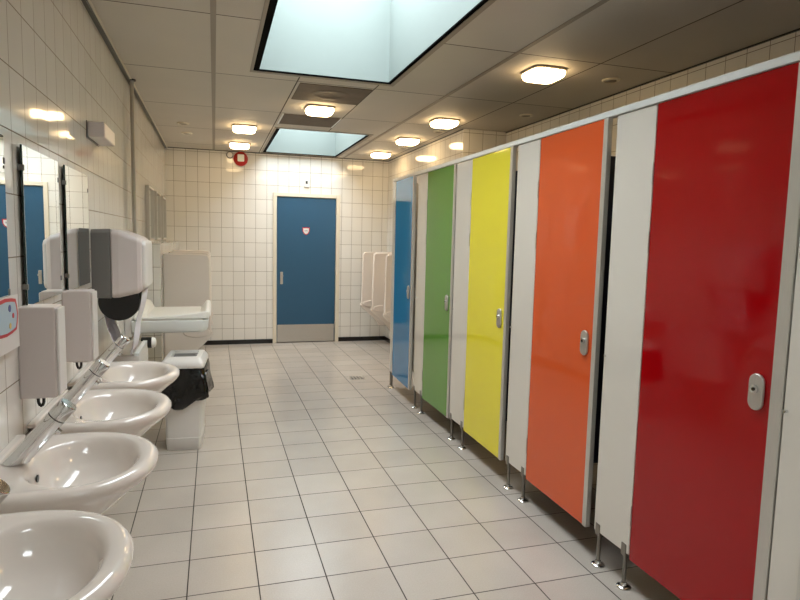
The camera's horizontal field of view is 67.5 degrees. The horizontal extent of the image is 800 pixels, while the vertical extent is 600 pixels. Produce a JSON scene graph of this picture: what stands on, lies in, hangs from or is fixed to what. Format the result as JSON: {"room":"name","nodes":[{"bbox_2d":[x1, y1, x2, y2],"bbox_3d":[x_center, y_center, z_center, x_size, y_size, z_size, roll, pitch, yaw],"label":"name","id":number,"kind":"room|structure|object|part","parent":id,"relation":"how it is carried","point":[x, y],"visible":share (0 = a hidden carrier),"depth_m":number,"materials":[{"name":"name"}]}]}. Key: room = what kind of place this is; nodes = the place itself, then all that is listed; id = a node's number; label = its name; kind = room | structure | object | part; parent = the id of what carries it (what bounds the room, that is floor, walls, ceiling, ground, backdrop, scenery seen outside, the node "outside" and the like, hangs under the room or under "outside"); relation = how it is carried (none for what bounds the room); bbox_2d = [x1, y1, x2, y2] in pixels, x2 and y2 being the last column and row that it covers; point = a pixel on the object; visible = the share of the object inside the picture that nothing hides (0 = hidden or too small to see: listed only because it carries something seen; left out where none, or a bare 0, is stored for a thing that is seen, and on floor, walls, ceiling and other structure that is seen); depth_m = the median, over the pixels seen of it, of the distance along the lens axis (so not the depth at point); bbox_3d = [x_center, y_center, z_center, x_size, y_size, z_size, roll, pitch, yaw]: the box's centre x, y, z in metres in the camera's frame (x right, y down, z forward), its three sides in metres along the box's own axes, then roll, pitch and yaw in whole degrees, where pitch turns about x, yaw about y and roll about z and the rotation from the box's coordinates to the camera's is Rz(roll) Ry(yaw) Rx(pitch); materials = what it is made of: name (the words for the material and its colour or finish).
{"room":"public restroom","nodes":[
{"label":"public restroom","id":0,"kind":"room"},
{"bbox_2d":[0,0,165,450],"bbox_3d":[-1.694,-0.175,3.139,0.150,2.656,10.500,0,6,-17],"label":"wall","id":1,"kind":"structure","parent":0,"point":[58,73],"depth_m":2.55,"materials":[{"name":"tile"}]},
{"bbox_2d":[0,134,10,298],"bbox_3d":[-1.121,-0.201,1.578,0.020,0.530,0.472,0,6,-17],"label":"wall mirror","id":2,"kind":"object","parent":1,"relation":"attached to","point":[5,291],"visible":0.98,"depth_m":1.77,"materials":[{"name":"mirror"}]},
{"bbox_2d":[0,294,19,356],"bbox_3d":[-1.172,0.075,1.762,0.028,0.165,0.245,0,6,-17],"label":"sign card","id":3,"kind":"object","parent":1,"relation":"attached to","point":[9,316],"visible":1,"depth_m":1.79,"materials":[{"name":"white plastic"}]},
{"bbox_2d":[17,144,61,304],"bbox_3d":[-1.313,-0.267,2.195,0.020,0.530,0.472,0,6,-17],"label":"wall mirror","id":4,"kind":"object","parent":1,"relation":"attached to","point":[39,172],"visible":1,"depth_m":2.14,"materials":[{"name":"black mirror"}]},
{"bbox_2d":[18,304,66,406],"bbox_3d":[-1.203,0.190,2.018,0.119,0.346,0.105,0,6,-17],"label":"soap dispenser","id":5,"kind":"object","parent":1,"relation":"attached to","point":[42,348],"visible":0.96,"depth_m":1.97,"materials":[{"name":"plastic"}]},
{"bbox_3d":[-1.216,0.342,2.028,0.028,0.041,0.010,0,6,-17],"label":"lever","id":6,"kind":"part","parent":5,"relation":"part of","materials":[{"name":"black plastic"}]},
{"bbox_2d":[0,510,133,599],"bbox_3d":[-0.777,0.708,1.208,0.445,0.386,0.524,0,6,-17],"label":"washbasin","id":7,"kind":"object","parent":1,"relation":"attached to","point":[45,554],"visible":1,"depth_m":1.33,"materials":[{"name":"white ceramic"}]},
{"bbox_2d":[0,479,9,503],"bbox_3d":[-0.860,0.435,1.153,0.193,0.178,0.054,0,6,-17],"label":"tap","id":8,"kind":"object","parent":7,"relation":"on","point":[4,487],"visible":1,"depth_m":1.17,"materials":[{"name":"silver metal"}]},
{"bbox_2d":[61,165,90,289],"bbox_3d":[-1.487,-0.327,2.756,0.020,0.530,0.472,0,6,-17],"label":"wall mirror","id":9,"kind":"object","parent":1,"relation":"attached to","point":[75,183],"visible":1,"depth_m":2.71,"materials":[{"name":"black mirror"}]},
{"bbox_2d":[0,432,158,513],"bbox_3d":[-0.953,0.647,1.773,0.445,0.386,0.524,0,6,-17],"label":"washbasin","id":10,"kind":"object","parent":1,"relation":"attached to","point":[87,471],"visible":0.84,"depth_m":1.78,"materials":[{"name":"white ceramic"}]},
{"bbox_2d":[2,398,75,465],"bbox_3d":[-1.036,0.374,1.718,0.193,0.178,0.054,0,6,-17],"label":"tap","id":11,"kind":"object","parent":10,"relation":"on","point":[59,414],"visible":1,"depth_m":1.70,"materials":[{"name":"silver metal"}]},
{"bbox_2d":[62,289,98,369],"bbox_3d":[-1.380,0.129,2.588,0.119,0.346,0.105,0,6,-17],"label":"soap dispenser","id":12,"kind":"object","parent":1,"relation":"attached to","point":[81,311],"visible":0.95,"depth_m":2.54,"materials":[{"name":"grey plastic"}]},
{"bbox_3d":[-1.393,0.281,2.598,0.028,0.041,0.010,0,6,-17],"label":"lever","id":13,"kind":"part","parent":12,"relation":"part of","materials":[{"name":"black plastic"}]},
{"bbox_2d":[26,389,171,436],"bbox_3d":[-1.129,0.586,2.339,0.445,0.386,0.524,0,6,-17],"label":"washbasin","id":14,"kind":"object","parent":1,"relation":"attached to","point":[127,411],"visible":0.6,"depth_m":2.37,"materials":[{"name":"white ceramic"}]},
{"bbox_2d":[62,359,109,405],"bbox_3d":[-1.211,0.314,2.284,0.193,0.178,0.054,0,6,-17],"label":"tap","id":15,"kind":"object","parent":14,"relation":"on","point":[91,377],"visible":0.91,"depth_m":2.27,"materials":[{"name":"silver metal"}]},
{"bbox_2d":[86,120,114,146],"bbox_3d":[-1.592,-0.881,3.191,0.084,0.086,0.338,0,6,-17],"label":"wall box","id":16,"kind":"object","parent":1,"relation":"attached to","point":[99,133],"visible":1,"depth_m":3.05,"materials":[{"name":"plastic"}]},
{"bbox_2d":[90,229,152,354],"bbox_3d":[-1.547,-0.053,3.366,0.262,0.685,0.420,0,6,-17],"label":"dispenser","id":17,"kind":"object","parent":1,"relation":"attached to","point":[121,260],"visible":0.94,"depth_m":3.17,"materials":[{"name":"grey plastic"}]},
{"bbox_3d":[-1.431,-0.205,3.386,0.026,0.262,0.370,0,6,-17],"label":"panel","id":18,"kind":"part","parent":17,"relation":"part of","materials":[{"name":"white plastic"}]},
{"bbox_2d":[67,361,179,392],"bbox_3d":[-1.304,0.526,2.904,0.445,0.386,0.524,0,6,-17],"label":"washbasin","id":19,"kind":"object","parent":1,"relation":"attached to","point":[146,375],"visible":0.54,"depth_m":2.95,"materials":[{"name":"white ceramic"}]},
{"bbox_2d":[100,334,130,364],"bbox_3d":[-1.387,0.253,2.849,0.193,0.178,0.054,0,6,-17],"label":"tap","id":20,"kind":"object","parent":19,"relation":"on","point":[122,341],"visible":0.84,"depth_m":2.84,"materials":[{"name":"silver metal"}]},
{"bbox_2d":[81,0,166,148],"bbox_3d":[-1.581,-1.486,3.034,0.022,0.022,10.200,0,6,-17],"label":"trim","id":21,"kind":"structure","parent":1,"relation":"attached to","point":[86,4],"depth_m":3.81,"materials":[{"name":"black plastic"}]},
{"bbox_2d":[129,79,137,233],"bbox_3d":[-2.036,-0.580,4.590,0.060,2.156,0.059,0,6,-17],"label":"pipe","id":22,"kind":"object","parent":1,"relation":"attached to","point":[131,83],"visible":0.55,"depth_m":4.53,"materials":[{"name":"grey metal"}]},
{"bbox_2d":[145,185,154,239],"bbox_3d":[-2.437,-0.841,5.837,0.035,0.510,0.500,0,6,-17],"label":"framed mirror","id":23,"kind":"object","parent":1,"relation":"attached to","point":[149,191],"visible":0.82,"depth_m":5.78,"materials":[{"name":"metal"}]},
{"bbox_3d":[-2.443,-0.841,5.835,0.014,0.470,0.460,0,6,-17],"label":"glass","id":24,"kind":"part","parent":23,"relation":"part of","materials":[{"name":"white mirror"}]},
{"bbox_2d":[154,191,160,239],"bbox_3d":[-2.673,-0.923,6.597,0.035,0.510,0.500,0,6,-17],"label":"framed mirror","id":25,"kind":"object","parent":1,"relation":"attached to","point":[157,197],"visible":0.8,"depth_m":6.59,"materials":[{"name":"metal"}]},
{"bbox_3d":[-2.679,-0.923,6.595,0.014,0.470,0.460,0,6,-17],"label":"glass","id":26,"kind":"part","parent":25,"relation":"part of","materials":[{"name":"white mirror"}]},
{"bbox_2d":[141,240,178,361],"bbox_3d":[-2.620,0.067,6.667,0.163,1.430,3.000,0,6,-17],"label":"wall ledge","id":27,"kind":"object","parent":1,"relation":"attached to","point":[155,290],"visible":0.36,"depth_m":5.26,"materials":[{"name":"tile"}]},
{"bbox_2d":[163,253,212,358],"bbox_3d":[-1.973,0.096,5.587,0.433,1.054,0.064,0,6,-17],"label":"screen","id":28,"kind":"object","parent":27,"relation":"attached to","point":[186,277],"visible":0.67,"depth_m":5.55,"materials":[{"name":"white plastic"}]},
{"bbox_2d":[168,251,212,325],"bbox_3d":[-2.186,0.023,6.271,0.433,1.054,0.064,0,6,-17],"label":"screen","id":29,"kind":"object","parent":27,"relation":"attached to","point":[176,252],"visible":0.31,"depth_m":6.23,"materials":[{"name":"white plastic"}]},
{"bbox_2d":[173,250,212,315],"bbox_3d":[-2.398,-0.050,6.955,0.433,1.054,0.064,0,6,-17],"label":"screen","id":30,"kind":"object","parent":27,"relation":"attached to","point":[173,250],"visible":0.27,"depth_m":6.91,"materials":[{"name":"white ceramic"}]},
{"bbox_2d":[161,196,166,238],"bbox_3d":[-2.909,-1.004,7.357,0.035,0.510,0.500,0,6,-17],"label":"framed mirror","id":31,"kind":"object","parent":1,"relation":"attached to","point":[163,199],"visible":0.83,"depth_m":7.37,"materials":[{"name":"metal"}]},
{"bbox_3d":[-2.915,-1.004,7.355,0.014,0.470,0.460,0,6,-17],"label":"glass","id":32,"kind":"part","parent":31,"relation":"part of","materials":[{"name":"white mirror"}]},
{"bbox_2d":[124,299,210,337],"bbox_3d":[-1.786,0.127,4.685,0.584,0.202,0.830,0,6,-17],"label":"table","id":33,"kind":"object","parent":1,"relation":"attached to","point":[154,319],"visible":0.88,"depth_m":4.34,"materials":[{"name":"white plastic"}]},
{"bbox_3d":[-1.779,0.115,4.691,0.460,0.045,0.760,0,6,-17],"label":"mattress","id":34,"kind":"part","parent":33,"relation":"part of","materials":[{"name":"beige plastic"}]},
{"bbox_2d":[165,148,387,341],"bbox_3d":[-1.403,-0.716,8.618,3.653,2.656,0.150,0,6,-17],"label":"wall","id":35,"kind":"structure","parent":0,"point":[223,208],"depth_m":8.34,"materials":[{"name":"tile"}]},
{"bbox_2d":[226,151,232,157],"bbox_3d":[-2.304,-1.964,8.103,0.094,0.094,0.044,0,6,-17],"label":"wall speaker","id":36,"kind":"object","parent":35,"relation":"attached to","point":[229,154],"visible":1,"depth_m":8.09,"materials":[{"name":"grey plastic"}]},
{"bbox_2d":[233,152,247,165],"bbox_3d":[-2.163,-1.919,8.130,0.192,0.192,0.085,0,6,-17],"label":"fire alarm","id":37,"kind":"object","parent":35,"relation":"attached to","point":[240,158],"visible":1,"depth_m":8.11,"materials":[{"name":"red plastic"}]},
{"bbox_2d":[167,147,387,161],"bbox_3d":[-1.616,-2.023,8.328,3.033,0.008,0.010,0,6,-17],"label":"trim","id":38,"kind":"structure","parent":35,"relation":"attached to","point":[167,147],"depth_m":8.27,"materials":[{"name":"black plastic"}]},
{"bbox_2d":[204,336,383,344],"bbox_3d":[-1.614,0.584,8.607,2.900,0.062,0.012,0,6,-17],"label":"baseboard","id":39,"kind":"structure","parent":35,"relation":"attached to","point":[362,338],"depth_m":8.48,"materials":[{"name":"black tile"}]},
{"bbox_2d":[273,192,339,342],"bbox_3d":[-1.347,-0.449,8.603,0.948,2.130,0.148,0,6,-17],"label":"door","id":40,"kind":"structure","parent":35,"relation":"in","point":[306,228],"depth_m":8.58,"materials":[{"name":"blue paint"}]},
{"bbox_3d":[-1.680,-0.312,8.492,0.038,0.175,0.009,0,6,-17],"label":"handle plate","id":41,"kind":"part","parent":40,"relation":"part of","materials":[{"name":"metal"}]},
{"bbox_3d":[-1.365,0.476,8.678,0.816,0.250,0.003,0,6,-17],"label":"kick plate","id":42,"kind":"part","parent":40,"relation":"part of","materials":[{"name":"metal"}]},
{"bbox_2d":[304,180,308,186],"bbox_3d":[-1.319,-1.645,8.453,0.072,0.104,0.026,0,6,-17],"label":"wall sensor","id":43,"kind":"object","parent":35,"relation":"attached to","point":[306,182],"visible":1,"depth_m":8.44,"materials":[{"name":"white plastic"}]},
{"bbox_2d":[101,340,679,599],"bbox_3d":[0.043,1.192,3.825,3.853,0.120,10.500,0,6,-17],"label":"floor","id":44,"kind":"structure","parent":0,"point":[306,480],"depth_m":3.39,"materials":[{"name":"tile"}]},
{"bbox_2d":[161,350,213,450],"bbox_3d":[-1.551,0.712,4.332,0.363,0.660,0.469,0,6,-13],"label":"waste bin","id":45,"kind":"object","parent":44,"relation":"on","point":[185,420],"visible":0.76,"depth_m":4.17,"materials":[{"name":"white plastic"}]},
{"bbox_3d":[-1.544,0.421,4.303,0.288,0.075,0.392,0,6,-13],"label":"lid","id":46,"kind":"part","parent":45,"relation":"part of","materials":[{"name":"white plastic"}]},
{"bbox_2d":[348,376,363,379],"bbox_3d":[-0.474,0.848,6.522,0.150,0.004,0.150,0,6,-17],"label":"floor drain","id":47,"kind":"object","parent":44,"relation":"on","point":[350,377],"visible":1,"depth_m":6.53,"materials":[{"name":"metal"}]},
{"bbox_2d":[387,173,427,413],"bbox_3d":[0.637,-0.087,5.717,1.268,2.077,0.915,0,6,-17],"label":"stall","id":48,"kind":"object","parent":44,"relation":"on","point":[405,207],"visible":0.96,"depth_m":5.45,"materials":[{"name":"blue laminate"}]},
{"bbox_3d":[0.030,-0.172,5.680,0.022,1.925,0.600,0,6,-15],"label":"door","id":49,"kind":"part","parent":48,"relation":"part of","materials":[{"name":"blue laminate"}]},
{"bbox_3d":[0.075,-0.070,5.447,0.012,0.122,0.056,0,6,-15],"label":"lock plate","id":50,"kind":"part","parent":48,"relation":"part of","materials":[{"name":"metal"}]},
{"bbox_3d":[0.110,-0.140,5.376,0.026,1.929,0.032,0,6,-15],"label":"edge trim","id":51,"kind":"part","parent":48,"relation":"part of","materials":[{"name":"metal"}]},
{"bbox_3d":[0.185,-0.130,5.217,0.022,1.910,0.240,0,6,-17],"label":"panel","id":52,"kind":"part","parent":48,"relation":"part of","materials":[{"name":"white laminate"}]},
{"bbox_2d":[422,159,517,449],"bbox_3d":[0.917,0.006,4.852,1.246,2.077,0.907,0,6,-17],"label":"stall","id":53,"kind":"object","parent":44,"relation":"on","point":[448,208],"visible":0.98,"depth_m":4.58,"materials":[{"name":"green laminate"}]},
{"bbox_3d":[0.308,-0.080,4.823,0.022,1.925,0.575,0,6,-17],"label":"door","id":54,"kind":"part","parent":53,"relation":"part of","materials":[{"name":"green laminate"}]},
{"bbox_3d":[0.358,0.021,4.605,0.012,0.122,0.056,0,6,-17],"label":"lock plate","id":55,"kind":"part","parent":53,"relation":"part of","materials":[{"name":"metal"}]},
{"bbox_3d":[0.397,-0.049,4.532,0.026,1.929,0.036,0,6,-17],"label":"edge trim","id":56,"kind":"part","parent":53,"relation":"part of","materials":[{"name":"metal"}]},
{"bbox_3d":[0.449,-0.039,4.367,0.022,1.910,0.270,0,6,-17],"label":"panel","id":57,"kind":"part","parent":53,"relation":"part of","materials":[{"name":"white laminate"}]},
{"bbox_3d":[0.454,1.074,4.379,0.064,0.024,0.064,0,6,-17],"label":"foot plate","id":58,"kind":"part","parent":53,"relation":"part of","materials":[{"name":"silver metal"}]},
{"bbox_2d":[463,139,615,502],"bbox_3d":[1.182,0.098,3.986,1.254,2.077,0.908,0,6,-17],"label":"stall","id":59,"kind":"object","parent":44,"relation":"on","point":[492,199],"visible":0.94,"depth_m":3.70,"materials":[{"name":"yellow laminate"}]},
{"bbox_3d":[0.572,0.013,3.958,0.022,1.925,0.575,0,6,-16],"label":"door","id":60,"kind":"part","parent":59,"relation":"part of","materials":[{"name":"yellow laminate"}]},
{"bbox_3d":[0.620,0.113,3.739,0.012,0.122,0.056,0,6,-16],"label":"lock plate","id":61,"kind":"part","parent":59,"relation":"part of","materials":[{"name":"metal"}]},
{"bbox_3d":[0.657,0.043,3.668,0.026,1.929,0.032,0,6,-16],"label":"edge trim","id":62,"kind":"part","parent":59,"relation":"part of","materials":[{"name":"metal"}]},
{"bbox_3d":[0.667,1.147,3.693,0.064,0.024,0.064,0,6,-17],"label":"foot plate","id":63,"kind":"part","parent":59,"relation":"part of","materials":[{"name":"silver metal"}]},
{"bbox_3d":[0.722,1.167,3.514,0.064,0.024,0.064,0,6,-17],"label":"foot plate","id":64,"kind":"part","parent":59,"relation":"part of","materials":[{"name":"silver metal"}]},
{"bbox_3d":[0.721,0.055,3.493,0.022,1.910,0.250,0,6,-17],"label":"panel","id":65,"kind":"part","parent":59,"relation":"part of","materials":[{"name":"white laminate"}]},
{"bbox_2d":[393,51,799,181],"bbox_3d":[0.613,-0.958,3.816,0.038,0.029,4.525,0,6,-17],"label":"rail","id":66,"kind":"object","parent":59,"relation":"on","point":[792,58],"visible":0.79,"depth_m":2.45,"materials":[{"name":"silver metal"}]},
{"bbox_2d":[526,104,657,590],"bbox_3d":[1.450,0.191,3.122,1.254,2.077,0.907,0,6,-17],"label":"stall","id":67,"kind":"object","parent":44,"relation":"on","point":[573,192],"visible":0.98,"depth_m":2.84,"materials":[{"name":"orange laminate"}]},
{"bbox_3d":[0.840,0.105,3.096,0.022,1.925,0.570,0,6,-16],"label":"door","id":68,"kind":"part","parent":67,"relation":"part of","materials":[{"name":"orange laminate"}]},
{"bbox_3d":[0.886,0.206,2.879,0.012,0.122,0.056,0,6,-16],"label":"lock plate","id":69,"kind":"part","parent":67,"relation":"part of","materials":[{"name":"metal"}]},
{"bbox_3d":[0.924,0.136,2.808,0.026,1.929,0.032,0,6,-16],"label":"edge trim","id":70,"kind":"part","parent":67,"relation":"part of","materials":[{"name":"metal"}]},
{"bbox_3d":[0.935,1.240,2.828,0.064,0.024,0.064,0,6,-17],"label":"foot plate","id":71,"kind":"part","parent":67,"relation":"part of","materials":[{"name":"silver metal"}]},
{"bbox_3d":[0.990,1.259,2.651,0.064,0.024,0.064,0,6,-17],"label":"foot plate","id":72,"kind":"part","parent":67,"relation":"part of","materials":[{"name":"silver metal"}]},
{"bbox_3d":[0.989,0.148,2.628,0.022,1.910,0.249,0,6,-17],"label":"panel","id":73,"kind":"part","parent":67,"relation":"part of","materials":[{"name":"white laminate"}]},
{"bbox_2d":[629,61,799,599],"bbox_3d":[1.703,0.277,2.321,1.246,2.077,0.781,0,6,-17],"label":"stall","id":74,"kind":"object","parent":44,"relation":"on","point":[715,510],"depth_m":2.11,"materials":[{"name":"red laminate"}]},
{"bbox_3d":[1.165,0.293,1.970,0.008,0.028,0.028,0,6,-17],"label":"lock knob","id":75,"kind":"part","parent":74,"relation":"part of","materials":[{"name":"silver metal"}]},
{"bbox_3d":[1.175,0.303,1.974,0.012,0.122,0.056,0,6,-17],"label":"lock plate","id":76,"kind":"part","parent":74,"relation":"part of","materials":[{"name":"metal"}]},
{"bbox_3d":[1.213,0.233,1.904,0.026,1.929,0.045,0,6,-17],"label":"edge trim","id":77,"kind":"part","parent":74,"relation":"part of","materials":[{"name":"metal"}]},
{"bbox_3d":[1.237,0.233,1.830,0.022,1.910,0.100,0,6,-17],"label":"panel","id":78,"kind":"part","parent":74,"relation":"part of","materials":[{"name":"white laminate"}]},
{"bbox_3d":[1.254,0.239,1.775,0.030,1.910,0.016,0,6,-17],"label":"edge strip","id":79,"kind":"part","parent":74,"relation":"part of","materials":[{"name":"white laminate"}]},
{"bbox_2d":[91,0,799,160],"bbox_3d":[0.107,-1.548,3.551,3.853,0.084,10.500,0,6,-17],"label":"ceiling","id":80,"kind":"structure","parent":0,"point":[189,61],"depth_m":3.85,"materials":[{"name":"paint"}]},
{"bbox_2d":[177,122,188,124],"bbox_3d":[-2.242,-1.820,6.182,0.124,0.014,0.124,0,6,-17],"label":"ceiling speaker","id":81,"kind":"object","parent":80,"relation":"attached to","point":[180,123],"visible":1,"depth_m":6.15,"materials":[{"name":"paint"}]},
{"bbox_2d":[229,141,249,149],"bbox_3d":[-1.996,-1.917,7.448,0.254,0.062,0.254,0,6,-17],"label":"ceiling lamp","id":82,"kind":"object","parent":80,"relation":"attached to","point":[234,145],"visible":1,"depth_m":7.35,"materials":[{"name":"paint"}]},
{"bbox_2d":[232,124,256,133],"bbox_3d":[-1.636,-1.793,6.289,0.254,0.062,0.254,0,6,-17],"label":"ceiling lamp","id":83,"kind":"object","parent":80,"relation":"attached to","point":[237,128],"visible":1,"depth_m":6.20,"materials":[{"name":"paint"}]},
{"bbox_2d":[277,113,341,127],"bbox_3d":[-0.900,-1.763,5.899,0.559,0.009,0.500,0,6,-17],"label":"ceiling vent","id":84,"kind":"object","parent":80,"relation":"in","point":[293,119],"visible":1,"depth_m":5.88,"materials":[{"name":"grey metal"}]},
{"bbox_2d":[261,127,372,157],"bbox_3d":[-1.089,-2.322,7.349,1.070,0.818,2.010,0,6,-17],"label":"window","id":85,"kind":"structure","parent":80,"relation":"attached to","point":[289,141],"depth_m":8.25,"materials":[{"name":"glass"}]},
{"bbox_2d":[304,104,334,116],"bbox_3d":[-0.713,-1.673,5.304,0.254,0.062,0.254,0,6,-17],"label":"ceiling lamp","id":86,"kind":"object","parent":80,"relation":"attached to","point":[318,110],"visible":1,"depth_m":5.21,"materials":[{"name":"paint"}]},
{"bbox_2d":[291,83,371,104],"bbox_3d":[-0.559,-1.646,4.802,0.555,0.008,0.550,0,6,-17],"label":"ceiling vent","id":87,"kind":"object","parent":80,"relation":"in","point":[304,91],"visible":1,"depth_m":4.76,"materials":[{"name":"grey metal"}]},
{"bbox_2d":[250,0,495,86],"bbox_3d":[-0.130,-1.862,2.970,1.045,0.818,2.790,0,6,-17],"label":"window","id":88,"kind":"structure","parent":80,"relation":"attached to","point":[374,42],"depth_m":4.22,"materials":[{"name":"glass"}]},
{"bbox_2d":[370,151,390,158],"bbox_3d":[-0.257,-1.930,7.986,0.254,0.062,0.254,0,6,-17],"label":"ceiling lamp","id":89,"kind":"object","parent":80,"relation":"attached to","point":[376,154],"visible":1,"depth_m":7.89,"materials":[{"name":"paint"}]},
{"bbox_2d":[395,137,419,145],"bbox_3d":[0.087,-1.808,6.843,0.254,0.062,0.254,0,6,-17],"label":"ceiling lamp","id":90,"kind":"object","parent":80,"relation":"attached to","point":[407,141],"visible":1,"depth_m":6.75,"materials":[{"name":"paint"}]},
{"bbox_2d":[433,130,444,132],"bbox_3d":[0.411,-1.770,6.306,0.124,0.014,0.124,0,6,-17],"label":"ceiling speaker","id":91,"kind":"object","parent":80,"relation":"attached to","point":[435,131],"visible":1,"depth_m":6.26,"materials":[{"name":"paint"}]},
{"bbox_2d":[429,117,459,128],"bbox_3d":[0.424,-1.689,5.740,0.254,0.062,0.254,0,6,-17],"label":"ceiling lamp","id":92,"kind":"object","parent":80,"relation":"attached to","point":[439,122],"visible":1,"depth_m":5.65,"materials":[{"name":"paint"}]},
{"bbox_2d":[519,114,532,116],"bbox_3d":[1.140,-1.663,5.407,0.124,0.014,0.124,0,6,-17],"label":"ceiling speaker","id":93,"kind":"object","parent":80,"relation":"attached to","point":[520,115],"visible":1,"depth_m":5.38,"materials":[{"name":"paint"}]},
{"bbox_2d":[521,64,566,83],"bbox_3d":[0.961,-1.504,4.011,0.254,0.062,0.254,0,6,-17],"label":"ceiling lamp","id":94,"kind":"object","parent":80,"relation":"attached to","point":[540,73],"visible":1,"depth_m":3.93,"materials":[{"name":"paint"}]},
{"bbox_2d":[602,77,619,82],"bbox_3d":[1.476,-1.534,4.188,0.124,0.014,0.124,0,6,-17],"label":"ceiling speaker","id":95,"kind":"object","parent":80,"relation":"attached to","point":[612,79],"visible":1,"depth_m":4.16,"materials":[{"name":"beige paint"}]},
{"bbox_2d":[385,129,506,338],"bbox_3d":[0.493,-0.586,7.758,0.640,2.656,2.930,0,6,-17],"label":"wall","id":96,"kind":"structure","parent":0,"point":[466,142],"depth_m":6.86,"materials":[{"name":"tile"}]},
{"bbox_2d":[360,252,391,324],"bbox_3d":[-0.328,-0.157,8.512,0.489,1.054,0.064,0,6,-17],"label":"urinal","id":97,"kind":"object","parent":96,"relation":"attached to","point":[367,258],"visible":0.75,"depth_m":8.44,"materials":[{"name":"white ceramic"}]},
{"bbox_2d":[370,253,391,330],"bbox_3d":[-0.151,-0.096,7.942,0.489,1.054,0.064,0,6,-17],"label":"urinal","id":98,"kind":"object","parent":96,"relation":"attached to","point":[379,259],"visible":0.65,"depth_m":7.87,"materials":[{"name":"white ceramic"}]},
{"bbox_2d":[382,254,391,322],"bbox_3d":[0.026,-0.035,7.372,0.489,1.054,0.064,0,6,-17],"label":"screen","id":99,"kind":"object","parent":96,"relation":"attached to","point":[388,267],"visible":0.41,"depth_m":7.29,"materials":[{"name":"white ceramic"}]},
{"bbox_2d":[388,129,462,161],"bbox_3d":[0.235,-1.893,7.459,0.012,0.008,2.780,0,6,-17],"label":"trim","id":100,"kind":"structure","parent":96,"relation":"attached to","point":[461,129],"depth_m":7.13,"materials":[{"name":"black plastic"}]},
{"bbox_2d":[506,31,799,170],"bbox_3d":[2.276,-0.053,2.843,0.150,2.656,7.570,0,6,-17],"label":"wall","id":101,"kind":"structure","parent":0,"point":[790,43],"depth_m":4.04,"materials":[{"name":"tile"}]},
{"bbox_2d":[506,28,799,132],"bbox_3d":[2.207,-1.377,2.758,0.012,0.008,7.420,0,6,-17],"label":"trim","id":102,"kind":"structure","parent":101,"relation":"attached to","point":[798,29],"depth_m":3.95,"materials":[{"name":"black plastic"}]}
]}

